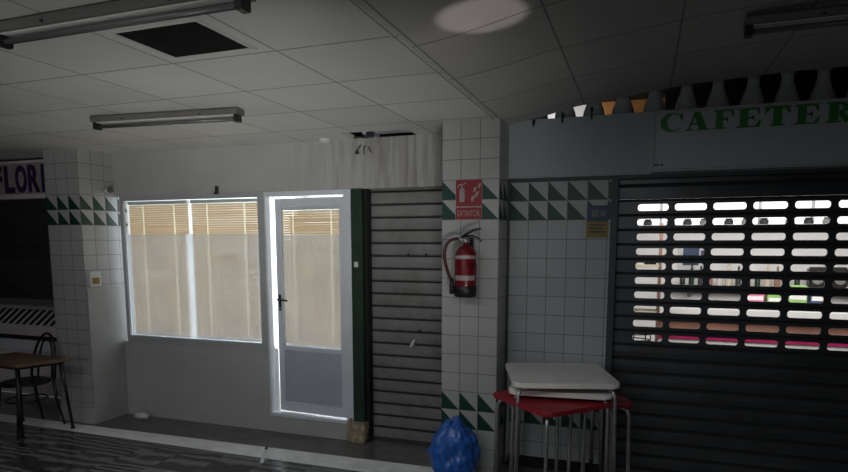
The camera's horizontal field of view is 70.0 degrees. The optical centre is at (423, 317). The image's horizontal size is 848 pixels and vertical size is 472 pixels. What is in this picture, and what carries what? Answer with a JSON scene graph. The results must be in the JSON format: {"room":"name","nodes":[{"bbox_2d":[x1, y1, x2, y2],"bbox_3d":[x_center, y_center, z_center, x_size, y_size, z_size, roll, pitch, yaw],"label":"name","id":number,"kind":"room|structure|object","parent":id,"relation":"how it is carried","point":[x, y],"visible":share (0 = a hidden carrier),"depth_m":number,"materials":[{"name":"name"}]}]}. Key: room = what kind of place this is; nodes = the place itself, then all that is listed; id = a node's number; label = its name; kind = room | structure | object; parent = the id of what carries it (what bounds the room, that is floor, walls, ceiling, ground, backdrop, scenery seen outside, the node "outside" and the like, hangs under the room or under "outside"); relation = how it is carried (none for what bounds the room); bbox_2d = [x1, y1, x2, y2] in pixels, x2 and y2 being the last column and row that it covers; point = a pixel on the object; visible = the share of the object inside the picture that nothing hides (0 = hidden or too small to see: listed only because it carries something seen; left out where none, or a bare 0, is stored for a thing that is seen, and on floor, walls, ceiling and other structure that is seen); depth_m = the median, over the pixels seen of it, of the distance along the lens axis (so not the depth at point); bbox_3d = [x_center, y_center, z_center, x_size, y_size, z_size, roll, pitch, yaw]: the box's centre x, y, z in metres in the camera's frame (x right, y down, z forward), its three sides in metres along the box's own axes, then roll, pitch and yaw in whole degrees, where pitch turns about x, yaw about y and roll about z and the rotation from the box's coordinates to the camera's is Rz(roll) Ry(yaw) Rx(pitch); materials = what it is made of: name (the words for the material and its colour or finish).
{"room":"covered market","nodes":[
{"label":"covered market","id":0,"kind":"room"},
{"bbox_2d":[42,148,133,407],"bbox_3d":[-3.326,-0.445,6.069,0.430,2.590,0.550,3,8,20],"label":"wall","id":1,"kind":"structure","parent":0,"point":[84,224],"depth_m":5.83,"materials":[{"name":"tile"}]},
{"bbox_2d":[87,271,101,286],"bbox_3d":[-3.168,-0.376,5.817,0.042,0.145,0.130,3,8,20],"label":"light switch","id":2,"kind":"object","parent":1,"relation":"attached to","point":[93,277],"visible":1,"depth_m":5.79,"materials":[{"name":"white plastic"}]},
{"bbox_2d":[60,399,128,424],"bbox_3d":[-3.329,0.920,6.231,0.460,0.160,0.564,3,8,20],"label":"baseboard","id":3,"kind":"structure","parent":1,"relation":"attached to","point":[86,415],"depth_m":5.99,"materials":[{"name":"grey tile"}]},
{"bbox_2d":[86,286,127,407],"bbox_3d":[-3.126,0.274,6.061,0.017,1.165,0.496,3,8,20],"label":"trim","id":4,"kind":"structure","parent":1,"relation":"attached to","point":[106,306],"depth_m":6.01,"materials":[{"name":"white paint"}]},
{"bbox_2d":[102,187,113,192],"bbox_3d":[-3.073,-1.241,5.874,0.114,0.058,0.056,4,8,29],"label":"pipe stub","id":5,"kind":"object","parent":1,"relation":"attached to","point":[109,189],"visible":1,"depth_m":5.85,"materials":[{"name":"white paint"}]},
{"bbox_2d":[0,421,359,471],"bbox_3d":[-2.255,1.659,1.332,13.000,0.100,7.580,3,8,20],"label":"floor","id":6,"kind":"structure","parent":0,"point":[43,449],"depth_m":5.00,"materials":[{"name":"tile"}]},
{"bbox_2d":[0,332,65,435],"bbox_3d":[-3.780,0.607,5.769,0.424,0.900,0.464,4,8,28],"label":"bentwood chair","id":7,"kind":"object","parent":6,"relation":"on","point":[32,380],"visible":0.88,"depth_m":5.82,"materials":[{"name":"black metal"}]},
{"bbox_2d":[0,352,74,441],"bbox_3d":[-3.791,0.718,5.672,0.972,0.700,0.481,3,8,20],"label":"cafe table","id":8,"kind":"object","parent":6,"relation":"on","point":[17,361],"visible":0.98,"depth_m":5.54,"materials":[{"name":"brown wood"}]},
{"bbox_2d":[493,390,612,471],"bbox_3d":[0.859,0.894,4.065,0.600,0.745,0.600,-4,8,-27],"label":"square table","id":9,"kind":"object","parent":6,"relation":"on","point":[547,407],"visible":0.68,"depth_m":3.88,"materials":[{"name":"red plastic"}]},
{"bbox_2d":[509,382,612,471],"bbox_3d":[0.951,0.815,4.259,0.660,0.755,0.660,2,7,13],"label":"square table","id":10,"kind":"object","parent":9,"relation":"on","point":[594,394],"visible":0.41,"depth_m":3.94,"materials":[{"name":"white plastic"}]},
{"bbox_2d":[504,362,619,471],"bbox_3d":[0.925,0.749,4.207,0.675,0.758,0.675,0,7,3],"label":"square table","id":11,"kind":"object","parent":10,"relation":"on","point":[522,375],"visible":1,"depth_m":4.00,"materials":[{"name":"white plastic"}]},
{"bbox_2d":[0,132,441,430],"bbox_3d":[-3.281,-0.512,6.247,7.590,3.000,0.170,3,8,20],"label":"wall","id":12,"kind":"structure","parent":0,"point":[213,385],"depth_m":5.70,"materials":[{"name":"paint"}]},
{"bbox_2d":[0,159,45,199],"bbox_3d":[-5.033,-1.470,6.594,3.180,0.385,0.085,3,8,20],"label":"shop sign","id":13,"kind":"object","parent":12,"relation":"attached to","point":[19,180],"visible":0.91,"depth_m":6.25,"materials":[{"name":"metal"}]},
{"bbox_2d":[0,199,53,306],"bbox_3d":[-5.142,-0.206,6.868,3.495,2.240,0.080,3,8,20],"label":"roller shutter","id":14,"kind":"object","parent":12,"relation":"attached to","point":[25,262],"visible":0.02,"depth_m":6.48,"materials":[{"name":"black metal"}]},
{"bbox_2d":[119,192,267,346],"bbox_3d":[-2.224,-0.465,5.807,1.678,1.415,0.034,3,8,20],"label":"window","id":15,"kind":"structure","parent":12,"relation":"in","point":[260,201],"depth_m":5.71,"materials":[{"name":"grey metal"}]},
{"bbox_2d":[127,200,194,337],"bbox_3d":[-2.602,-0.482,5.991,0.727,1.327,0.040,3,8,20],"label":"blind","id":16,"kind":"object","parent":15,"relation":"attached to","point":[164,301],"visible":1,"depth_m":5.99,"materials":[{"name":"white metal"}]},
{"bbox_2d":[190,198,261,341],"bbox_3d":[-1.857,-0.449,5.726,0.775,1.327,0.040,3,8,20],"label":"blind","id":17,"kind":"object","parent":15,"relation":"attached to","point":[230,318],"visible":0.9,"depth_m":5.73,"materials":[{"name":"white metal"}]},
{"bbox_2d":[128,338,274,350],"bbox_3d":[-2.209,0.249,5.935,1.680,0.035,0.106,3,8,20],"label":"trim","id":18,"kind":"structure","parent":12,"relation":"attached to","point":[129,339],"depth_m":5.86,"materials":[{"name":"grey metal"}]},
{"bbox_2d":[214,186,218,194],"bbox_3d":[-1.915,-1.177,5.577,0.025,0.075,0.045,3,8,20],"label":"wall bracket","id":19,"kind":"object","parent":12,"relation":"attached to","point":[216,192],"visible":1,"depth_m":5.57,"materials":[{"name":"metal"}]},
{"bbox_2d":[263,189,353,423],"bbox_3d":[-1.015,-0.097,5.453,0.867,2.060,0.122,3,8,20],"label":"door","id":20,"kind":"structure","parent":12,"relation":"in","point":[313,380],"depth_m":5.49,"materials":[{"name":"white metal"}]},
{"bbox_2d":[283,205,340,348],"bbox_3d":[-0.991,-0.358,5.471,0.660,1.285,0.040,3,8,23],"label":"blind","id":21,"kind":"object","parent":20,"relation":"attached to","point":[314,313],"visible":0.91,"depth_m":5.48,"materials":[{"name":"white metal"}]},
{"bbox_2d":[271,416,346,439],"bbox_3d":[-0.997,1.000,5.612,0.880,0.155,0.162,3,8,20],"label":"trim","id":22,"kind":"structure","parent":12,"relation":"attached to","point":[331,430],"depth_m":5.55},
{"bbox_2d":[346,418,368,443],"bbox_3d":[-0.585,0.994,5.415,0.210,0.215,0.174,3,8,20],"label":"trim","id":23,"kind":"structure","parent":12,"relation":"attached to","point":[357,432],"depth_m":5.35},
{"bbox_2d":[350,189,366,441],"bbox_3d":[-0.545,-0.002,5.321,0.107,2.215,0.170,3,8,20],"label":"trim","id":24,"kind":"structure","parent":12,"relation":"attached to","point":[357,195],"depth_m":5.22,"materials":[{"name":"green paint"}]},
{"bbox_2d":[355,145,371,154],"bbox_3d":[-0.507,-1.406,5.044,0.154,0.086,0.038,3,8,20],"label":"wires","id":25,"kind":"object","parent":12,"relation":"hanging from","point":[357,151],"visible":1,"depth_m":5.05,"materials":[{"name":"metal"}]},
{"bbox_2d":[364,187,441,445],"bbox_3d":[-0.097,-0.031,5.171,0.835,2.308,0.120,3,8,20],"label":"roller shutter","id":26,"kind":"object","parent":12,"relation":"attached to","point":[403,227],"visible":0.7,"depth_m":5.22,"materials":[{"name":"grey metal"}]},
{"bbox_2d":[127,129,409,417],"bbox_3d":[-0.765,-0.514,7.478,3.900,2.900,3.830,3,8,20],"label":"sky","id":27,"kind":"structure","parent":0,"point":[369,134],"depth_m":7.46,"materials":[{"name":"white"}]},
{"bbox_2d":[0,391,563,471],"bbox_3d":[-0.796,1.159,5.362,13.000,0.100,0.690,3,8,20],"label":"floor","id":28,"kind":"structure","parent":0,"point":[378,450],"depth_m":5.52,"materials":[{"name":"grey tile"}]},
{"bbox_2d":[0,304,60,396],"bbox_3d":[-4.665,0.325,7.176,2.830,0.990,0.625,3,8,20],"label":"display cabinet","id":29,"kind":"object","parent":28,"relation":"on","point":[21,326],"visible":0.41,"depth_m":6.81,"materials":[{"name":"metal"}]},
{"bbox_2d":[134,412,149,419],"bbox_3d":[-2.852,0.981,6.098,0.201,0.068,0.117,3,8,20],"label":"crumpled paper","id":30,"kind":"object","parent":28,"relation":"on","point":[140,415],"visible":1,"depth_m":6.06,"materials":[{"name":"white paper"}]},
{"bbox_2d":[0,414,433,471],"bbox_3d":[-0.919,1.201,5.021,13.000,0.100,0.320,3,8,20],"label":"trim","id":31,"kind":"structure","parent":28,"relation":"on","point":[341,462],"depth_m":5.22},
{"bbox_2d":[260,447,267,462],"bbox_3d":[-1.333,1.141,5.048,0.030,0.011,0.365,-1,7,-8],"label":"strip","id":32,"kind":"object","parent":31,"relation":"on","point":[266,448],"visible":1,"depth_m":5.03,"materials":[{"name":"white metal"}]},
{"bbox_2d":[428,415,480,471],"bbox_3d":[0.223,0.961,4.418,0.383,0.520,0.334,3,8,20],"label":"bag","id":33,"kind":"object","parent":31,"relation":"on","point":[454,447],"visible":1,"depth_m":4.30,"materials":[{"name":"blue plastic"}]},
{"bbox_2d":[566,392,633,471],"bbox_3d":[1.213,0.898,4.217,0.360,0.700,0.360,0,7,-3],"label":"stool","id":34,"kind":"object","parent":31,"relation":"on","point":[623,403],"visible":0.35,"depth_m":4.06,"materials":[{"name":"red plastic"}]},
{"bbox_2d":[0,0,847,160],"bbox_3d":[-2.099,-1.188,1.416,13.000,0.270,8.500,3,8,20],"label":"ceiling","id":35,"kind":"structure","parent":0,"point":[317,69],"depth_m":3.23,"materials":[{"name":"tile"}]},
{"bbox_2d":[0,0,255,49],"bbox_3d":[-1.146,-1.107,2.236,1.170,0.092,0.113,3,8,20],"label":"lamp","id":36,"kind":"object","parent":35,"relation":"attached to","point":[113,14],"visible":1,"depth_m":2.21,"materials":[{"name":"white metal"}]},
{"bbox_2d":[89,106,244,130],"bbox_3d":[-1.735,-1.333,4.059,1.120,0.092,0.113,2,7,14],"label":"lamp","id":37,"kind":"object","parent":35,"relation":"attached to","point":[222,114],"visible":1,"depth_m":4.01,"materials":[{"name":"white metal"}]},
{"bbox_2d":[106,18,256,59],"bbox_3d":[-1.034,-1.305,2.600,0.462,0.229,0.402,3,8,20],"label":"ceiling vent","id":38,"kind":"object","parent":35,"relation":"in","point":[189,38],"visible":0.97,"depth_m":2.65,"materials":[{"name":"black metal"}]},
{"bbox_2d":[121,22,246,55],"bbox_3d":[-1.034,-1.205,2.613,0.430,0.004,0.370,3,8,20],"label":"grille","id":39,"kind":"object","parent":38,"relation":"attached to","point":[239,46],"depth_m":2.62,"materials":[{"name":"black metal"}]},
{"bbox_2d":[318,137,329,143],"bbox_3d":[-0.838,-1.484,5.066,0.100,0.040,0.100,3,8,20],"label":"smoke detector","id":40,"kind":"object","parent":35,"relation":"attached to","point":[323,140],"visible":1,"depth_m":5.03,"materials":[{"name":"white paint"}]},
{"bbox_2d":[346,0,495,119],"bbox_3d":[-0.827,-0.956,0.620,0.028,0.015,7.820,3,8,20],"label":"trim","id":41,"kind":"structure","parent":35,"relation":"attached to","point":[355,3],"depth_m":2.74,"materials":[{"name":"metal"}]},
{"bbox_2d":[743,3,847,38],"bbox_3d":[2.089,-1.345,2.652,1.220,0.092,0.113,3,8,20],"label":"lamp","id":42,"kind":"object","parent":35,"relation":"attached to","point":[832,15],"visible":1,"depth_m":2.76,"materials":[{"name":"white metal"}]},
{"bbox_2d":[441,118,508,467],"bbox_3d":[0.429,-0.210,4.739,0.430,2.630,0.550,3,8,20],"label":"pillar","id":43,"kind":"structure","parent":0,"point":[473,328],"depth_m":4.48,"materials":[{"name":"tile"}]},
{"bbox_2d":[443,228,481,297],"bbox_3d":[0.274,-0.400,4.353,0.231,0.494,0.188,-2,7,-18],"label":"fire extinguisher","id":44,"kind":"object","parent":43,"relation":"attached to","point":[465,286],"visible":1,"depth_m":4.31,"materials":[{"name":"red metal"}]},
{"bbox_2d":[455,179,481,219],"bbox_3d":[0.326,-0.861,4.398,0.200,0.288,0.006,3,8,20],"label":"fire sign","id":45,"kind":"object","parent":43,"relation":"attached to","point":[468,206],"visible":1,"depth_m":4.39,"materials":[{"name":"red plastic"}]},
{"bbox_2d":[476,457,502,471],"bbox_3d":[0.429,1.130,4.906,0.420,0.070,0.547,3,8,20],"label":"baseboard","id":46,"kind":"structure","parent":43,"relation":"attached to","point":[479,468],"depth_m":4.62,"materials":[{"name":"tile"}]},
{"bbox_2d":[548,104,586,118],"bbox_3d":[1.005,-1.633,5.001,0.800,0.330,0.600,3,8,20],"label":"wall","id":47,"kind":"structure","parent":0,"point":[579,110],"depth_m":5.14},
{"bbox_2d":[601,98,664,114],"bbox_3d":[1.719,-1.637,5.037,0.520,0.330,0.050,3,8,20],"label":"wall","id":48,"kind":"structure","parent":0,"point":[638,105],"depth_m":4.99,"materials":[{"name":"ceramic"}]},
{"bbox_2d":[506,111,847,463],"bbox_3d":[3.003,-0.100,3.911,4.980,2.575,0.120,3,8,20],"label":"wall","id":49,"kind":"structure","parent":0,"point":[558,287],"depth_m":4.52,"materials":[{"name":"tile"}]},
{"bbox_2d":[502,180,509,464],"bbox_3d":[0.639,0.063,4.713,0.025,2.235,0.020,3,8,20],"label":"trim","id":50,"kind":"structure","parent":49,"relation":"attached to","point":[508,200],"depth_m":4.68,"materials":[{"name":"metal"}]},
{"bbox_2d":[505,454,598,471],"bbox_3d":[1.014,1.135,4.781,0.755,0.090,0.126,3,8,20],"label":"baseboard","id":51,"kind":"structure","parent":49,"relation":"attached to","point":[525,461],"depth_m":4.72,"materials":[{"name":"black tile"}]},
{"bbox_2d":[586,205,608,237],"bbox_3d":[1.260,-0.702,4.400,0.153,0.230,0.006,3,8,20],"label":"notice","id":52,"kind":"object","parent":49,"relation":"attached to","point":[597,216],"visible":1,"depth_m":4.40,"materials":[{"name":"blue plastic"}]},
{"bbox_2d":[592,210,605,216],"bbox_3d":[1.268,-0.758,4.389,0.098,0.055,0.002,3,8,20],"label":"picture","id":53,"kind":"object","parent":52,"relation":"attached to","point":[595,213],"depth_m":4.39},
{"bbox_2d":[602,172,847,471],"bbox_3d":[2.347,0.068,4.146,2.098,2.404,0.105,3,8,20],"label":"roller shutter","id":54,"kind":"object","parent":49,"relation":"attached to","point":[701,406],"visible":0.98,"depth_m":4.24,"materials":[{"name":"metal"}]},
{"bbox_2d":[651,98,847,172],"bbox_3d":[2.283,-1.185,3.940,1.494,0.410,0.062,3,8,20],"label":"sign","id":55,"kind":"object","parent":49,"relation":"attached to","point":[809,133],"visible":1,"depth_m":3.96,"materials":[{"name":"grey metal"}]},
{"bbox_2d":[601,66,847,101],"bbox_3d":[3.089,-1.724,4.279,5.200,0.030,1.320,3,8,20],"label":"ceiling","id":56,"kind":"structure","parent":0,"point":[837,73],"depth_m":4.42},
{"bbox_2d":[632,233,847,340],"bbox_3d":[3.632,-0.296,6.127,5.300,2.600,4.230,3,8,20],"label":"wall","id":57,"kind":"structure","parent":0,"point":[678,236],"depth_m":8.06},
{"bbox_2d":[678,248,703,269],"bbox_3d":[3.661,-0.855,8.196,0.400,0.400,0.018,3,8,20],"label":"poster","id":58,"kind":"object","parent":57,"relation":"attached to","point":[682,251],"visible":0.45,"depth_m":8.21,"materials":[{"name":"blue paper"}]},
{"bbox_2d":[678,284,773,296],"bbox_3d":[4.780,-0.316,7.706,3.000,0.150,0.300,3,8,20],"label":"shelf","id":59,"kind":"object","parent":57,"relation":"attached to","point":[688,294],"visible":0.09,"depth_m":8.06,"materials":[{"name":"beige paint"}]},
{"bbox_2d":[680,278,684,284],"bbox_3d":[3.478,-0.530,8.140,0.066,0.170,0.066,3,8,20],"label":"bottle","id":60,"kind":"object","parent":59,"relation":"on","point":[682,280],"visible":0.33,"depth_m":8.12,"materials":[{"name":"black glass"}]},
{"bbox_2d":[689,263,693,284],"bbox_3d":[3.583,-0.600,8.093,0.066,0.320,0.066,3,8,20],"label":"bottle","id":61,"kind":"object","parent":59,"relation":"on","point":[691,280],"visible":0.54,"depth_m":8.08,"materials":[{"name":"green glass"}]},
{"bbox_2d":[698,265,702,284],"bbox_3d":[3.689,-0.571,8.059,0.066,0.270,0.066,3,8,20],"label":"bottle","id":62,"kind":"object","parent":59,"relation":"on","point":[700,281],"visible":0.55,"depth_m":8.04,"materials":[{"name":"glass"}]},
{"bbox_2d":[716,279,721,284],"bbox_3d":[3.900,-0.512,7.990,0.066,0.170,0.066,3,8,20],"label":"bottle","id":63,"kind":"object","parent":59,"relation":"on","point":[718,281],"visible":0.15,"depth_m":7.97,"materials":[{"name":"white paint"}]},
{"bbox_2d":[726,264,730,285],"bbox_3d":[4.005,-0.582,7.943,0.066,0.320,0.066,3,8,20],"label":"bottle","id":64,"kind":"object","parent":59,"relation":"on","point":[728,281],"visible":0.52,"depth_m":7.93,"materials":[{"name":"beige glass"}]},
{"bbox_2d":[735,265,740,285],"bbox_3d":[4.110,-0.552,7.909,0.066,0.270,0.066,3,8,20],"label":"bottle","id":65,"kind":"object","parent":59,"relation":"on","point":[737,281],"visible":0.67,"depth_m":7.89,"materials":[{"name":"glass"}]},
{"bbox_2d":[754,279,759,285],"bbox_3d":[4.321,-0.493,7.840,0.066,0.170,0.066,3,8,20],"label":"bottle","id":66,"kind":"object","parent":59,"relation":"on","point":[757,281],"visible":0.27,"depth_m":7.82,"materials":[{"name":"green glass"}]},
{"bbox_2d":[764,264,769,285],"bbox_3d":[4.427,-0.563,7.793,0.066,0.320,0.066,3,8,20],"label":"bottle","id":67,"kind":"object","parent":59,"relation":"on","point":[766,281],"visible":0.38,"depth_m":7.78,"materials":[{"name":"beige glass"}]},
{"bbox_2d":[774,266,779,286],"bbox_3d":[4.532,-0.533,7.758,0.066,0.270,0.066,3,8,20],"label":"bottle","id":68,"kind":"object","parent":59,"relation":"on","point":[776,282],"visible":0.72,"depth_m":7.74,"materials":[{"name":"orange glass"}]},
{"bbox_2d":[794,280,799,284],"bbox_3d":[4.743,-0.475,7.689,0.066,0.170,0.066,3,8,20],"label":"bottle","id":69,"kind":"object","parent":59,"relation":"on","point":[796,282],"visible":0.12,"depth_m":7.67,"materials":[{"name":"green glass"}]},
{"bbox_2d":[806,267,847,287],"bbox_3d":[5.048,-0.505,7.571,0.420,0.260,0.168,3,8,20],"label":"radio","id":70,"kind":"object","parent":59,"relation":"on","point":[810,283],"visible":0.44,"depth_m":7.52,"materials":[{"name":"black plastic"}]},
{"bbox_2d":[632,195,847,225],"bbox_3d":[4.345,-1.428,7.838,5.200,0.495,0.190,3,8,20],"label":"window","id":71,"kind":"structure","parent":57,"relation":"in","point":[843,203],"depth_m":7.99,"materials":[{"name":"white"}]},
{"bbox_2d":[643,219,651,224],"bbox_3d":[3.066,-1.310,8.289,0.110,0.080,0.110,3,8,20],"label":"jar","id":72,"kind":"object","parent":71,"relation":"on","point":[647,221],"visible":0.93,"depth_m":8.25,"materials":[{"name":"glass"}]},
{"bbox_2d":[683,219,691,224],"bbox_3d":[3.537,-1.289,8.121,0.110,0.080,0.110,3,8,20],"label":"jar","id":73,"kind":"object","parent":71,"relation":"on","point":[686,221],"visible":0.95,"depth_m":8.08,"materials":[{"name":"glass"}]},
{"bbox_2d":[700,219,705,224],"bbox_3d":[3.730,-1.280,8.053,0.110,0.080,0.110,3,8,20],"label":"jar","id":74,"kind":"object","parent":71,"relation":"on","point":[702,221],"visible":0.61,"depth_m":8.02,"materials":[{"name":"glass"}]},
{"bbox_2d":[724,218,732,224],"bbox_3d":[4.007,-1.268,7.954,0.110,0.080,0.110,3,8,20],"label":"jar","id":75,"kind":"object","parent":71,"relation":"on","point":[727,220],"visible":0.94,"depth_m":7.91,"materials":[{"name":"glass"}]},
{"bbox_2d":[759,218,768,223],"bbox_3d":[4.393,-1.251,7.816,0.110,0.080,0.110,3,8,20],"label":"jar","id":76,"kind":"object","parent":71,"relation":"on","point":[762,220],"visible":0.94,"depth_m":7.78,"materials":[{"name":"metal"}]},
{"bbox_2d":[804,217,813,223],"bbox_3d":[4.864,-1.230,7.648,0.110,0.080,0.110,3,8,20],"label":"jar","id":77,"kind":"object","parent":71,"relation":"on","point":[808,220],"visible":0.99,"depth_m":7.61,"materials":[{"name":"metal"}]},
{"bbox_2d":[822,217,829,223],"bbox_3d":[5.057,-1.222,7.580,0.110,0.080,0.110,3,8,20],"label":"jar","id":78,"kind":"object","parent":71,"relation":"on","point":[826,220],"visible":0.62,"depth_m":7.55,"materials":[{"name":"glass"}]},
{"bbox_2d":[665,79,847,109],"bbox_3d":[3.739,-1.528,4.159,3.880,0.330,0.050,3,8,20],"label":"wall","id":79,"kind":"structure","parent":0,"point":[840,87],"depth_m":4.54,"materials":[{"name":"black"}]},
{"bbox_3d":[3.662,1.033,6.378,5.300,0.100,4.250,3,8,20],"label":"floor","id":80,"kind":"structure","parent":0,"visible":0},
{"bbox_2d":[634,223,663,340],"bbox_3d":[2.115,0.029,6.144,0.500,1.950,0.300,3,8,20],"label":"wooden rack","id":81,"kind":"object","parent":80,"relation":"on","point":[659,265],"visible":0.17,"depth_m":5.91,"materials":[{"name":"beige paint"}]},
{"bbox_2d":[632,334,650,340],"bbox_3d":[2.130,0.212,6.151,0.332,0.127,0.212,3,8,20],"label":"wire basket","id":82,"kind":"object","parent":81,"relation":"on","point":[633,337],"visible":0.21,"depth_m":6.05,"materials":[{"name":"grey metal"}]},
{"bbox_2d":[634,308,656,312],"bbox_3d":[2.115,-0.070,6.132,0.450,0.030,0.300,3,8,20],"label":"shelf","id":83,"kind":"object","parent":81,"relation":"attached to","point":[635,309],"depth_m":6.05,"materials":[{"name":"beige paint"}]},
{"bbox_2d":[635,264,658,267],"bbox_3d":[2.115,-0.526,6.075,0.450,0.030,0.300,3,8,20],"label":"shelf","id":84,"kind":"object","parent":81,"relation":"attached to","point":[637,265],"depth_m":5.90,"materials":[{"name":"beige paint"}]},
{"bbox_2d":[658,307,847,350],"bbox_3d":[4.230,0.450,6.287,3.420,1.080,0.600,3,8,20],"label":"counter","id":85,"kind":"object","parent":80,"relation":"on","point":[677,310],"depth_m":6.25,"materials":[{"name":"brown wood"},{"name":"white stone"},{"name":"red plastic"}]},
{"bbox_2d":[740,294,763,301],"bbox_3d":[3.501,-0.216,6.457,0.200,0.200,0.182,3,8,20],"label":"carton","id":86,"kind":"object","parent":85,"relation":"on","point":[752,297],"visible":0.22,"depth_m":6.37,"materials":[{"name":"pink cardboard"}]},
{"bbox_2d":[658,338,847,350],"bbox_3d":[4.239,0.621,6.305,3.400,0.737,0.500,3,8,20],"label":"countertop","id":87,"kind":"structure","parent":85,"relation":"on","point":[837,348],"depth_m":6.27,"materials":[{"name":"white paint"}]},
{"bbox_2d":[660,307,847,319],"bbox_3d":[4.230,-0.041,6.226,3.420,0.090,0.600,3,8,20],"label":"countertop","id":88,"kind":"structure","parent":85,"relation":"on","point":[677,310],"depth_m":6.20,"materials":[{"name":"white paint"}]},
{"bbox_2d":[764,295,780,301],"bbox_3d":[3.699,-0.197,6.387,0.160,0.180,0.182,3,8,20],"label":"carton","id":89,"kind":"object","parent":85,"relation":"on","point":[767,298],"visible":0.26,"depth_m":6.31,"materials":[{"name":"green cardboard"}]},
{"bbox_2d":[788,285,806,302],"bbox_3d":[3.883,-0.219,6.318,0.170,0.240,0.182,3,8,20],"label":"carton","id":90,"kind":"object","parent":85,"relation":"on","point":[799,299],"visible":0.38,"depth_m":6.24,"materials":[{"name":"green cardboard"}]},
{"bbox_2d":[807,287,822,302],"bbox_3d":[4.057,-0.201,6.257,0.140,0.220,0.182,3,8,20],"label":"carton","id":91,"kind":"object","parent":85,"relation":"on","point":[810,299],"visible":0.2,"depth_m":6.19,"materials":[{"name":"white cardboard"}]},
{"bbox_3d":[4.340,0.218,3.467,2.140,2.235,0.120,3,8,20],"label":"wall","id":92,"kind":"structure","parent":0,"visible":0},
{"bbox_2d":[508,167,847,182],"bbox_3d":[2.991,-0.936,3.773,4.980,0.026,0.072,3,8,20],"label":"trim","id":93,"kind":"structure","parent":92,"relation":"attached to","point":[839,169],"depth_m":4.14,"materials":[{"name":"metal"}]},
{"bbox_3d":[3.042,-1.338,3.867,4.980,0.105,0.250,3,8,20],"label":"trim","id":94,"kind":"structure","parent":0,"visible":0},
{"bbox_2d":[530,115,547,119],"bbox_3d":[0.865,-1.597,4.575,0.153,0.235,0.155,3,8,20],"label":"baluster","id":95,"kind":"object","parent":94,"relation":"on","point":[546,116],"visible":0.04,"depth_m":4.52,"materials":[{"name":"concrete"}]},
{"bbox_2d":[555,107,575,117],"bbox_3d":[1.057,-1.589,4.506,0.153,0.235,0.155,3,8,20],"label":"baluster","id":96,"kind":"object","parent":94,"relation":"on","point":[570,112],"visible":0.17,"depth_m":4.45,"materials":[{"name":"concrete"}]},
{"bbox_2d":[583,102,604,115],"bbox_3d":[1.250,-1.580,4.437,0.153,0.235,0.155,3,8,20],"label":"baluster","id":97,"kind":"object","parent":94,"relation":"on","point":[598,109],"visible":0.31,"depth_m":4.39,"materials":[{"name":"concrete"}]},
{"bbox_2d":[612,96,633,113],"bbox_3d":[1.442,-1.572,4.369,0.153,0.235,0.155,3,8,20],"label":"baluster","id":98,"kind":"object","parent":94,"relation":"on","point":[622,105],"visible":0.38,"depth_m":4.32,"materials":[{"name":"concrete"}]},
{"bbox_2d":[643,90,665,111],"bbox_3d":[1.641,-1.563,4.298,0.153,0.235,0.155,3,8,20],"label":"baluster","id":99,"kind":"object","parent":94,"relation":"on","point":[654,102],"visible":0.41,"depth_m":4.25,"materials":[{"name":"concrete"}]},
{"bbox_2d":[675,84,697,109],"bbox_3d":[1.837,-1.554,4.228,0.153,0.235,0.155,3,8,20],"label":"baluster","id":100,"kind":"object","parent":94,"relation":"on","point":[686,100],"visible":0.53,"depth_m":4.19,"materials":[{"name":"concrete"}]},
{"bbox_2d":[705,80,729,106],"bbox_3d":[2.024,-1.546,4.162,0.153,0.235,0.155,3,8,20],"label":"baluster","id":101,"kind":"object","parent":94,"relation":"on","point":[718,97],"visible":0.56,"depth_m":4.12,"materials":[{"name":"concrete"}]},
{"bbox_2d":[740,75,764,104],"bbox_3d":[2.225,-1.537,4.090,0.153,0.235,0.155,3,8,20],"label":"baluster","id":102,"kind":"object","parent":94,"relation":"on","point":[753,94],"visible":0.59,"depth_m":4.05,"materials":[{"name":"concrete"}]},
{"bbox_2d":[773,71,799,102],"bbox_3d":[2.417,-1.529,4.021,0.153,0.235,0.155,3,8,20],"label":"baluster","id":103,"kind":"object","parent":94,"relation":"on","point":[787,92],"visible":0.73,"depth_m":3.98,"materials":[{"name":"concrete"}]},
{"bbox_2d":[809,68,835,99],"bbox_3d":[2.610,-1.520,3.952,0.153,0.235,0.155,3,8,20],"label":"baluster","id":104,"kind":"object","parent":94,"relation":"on","point":[823,88],"visible":0.67,"depth_m":3.91,"materials":[{"name":"concrete"}]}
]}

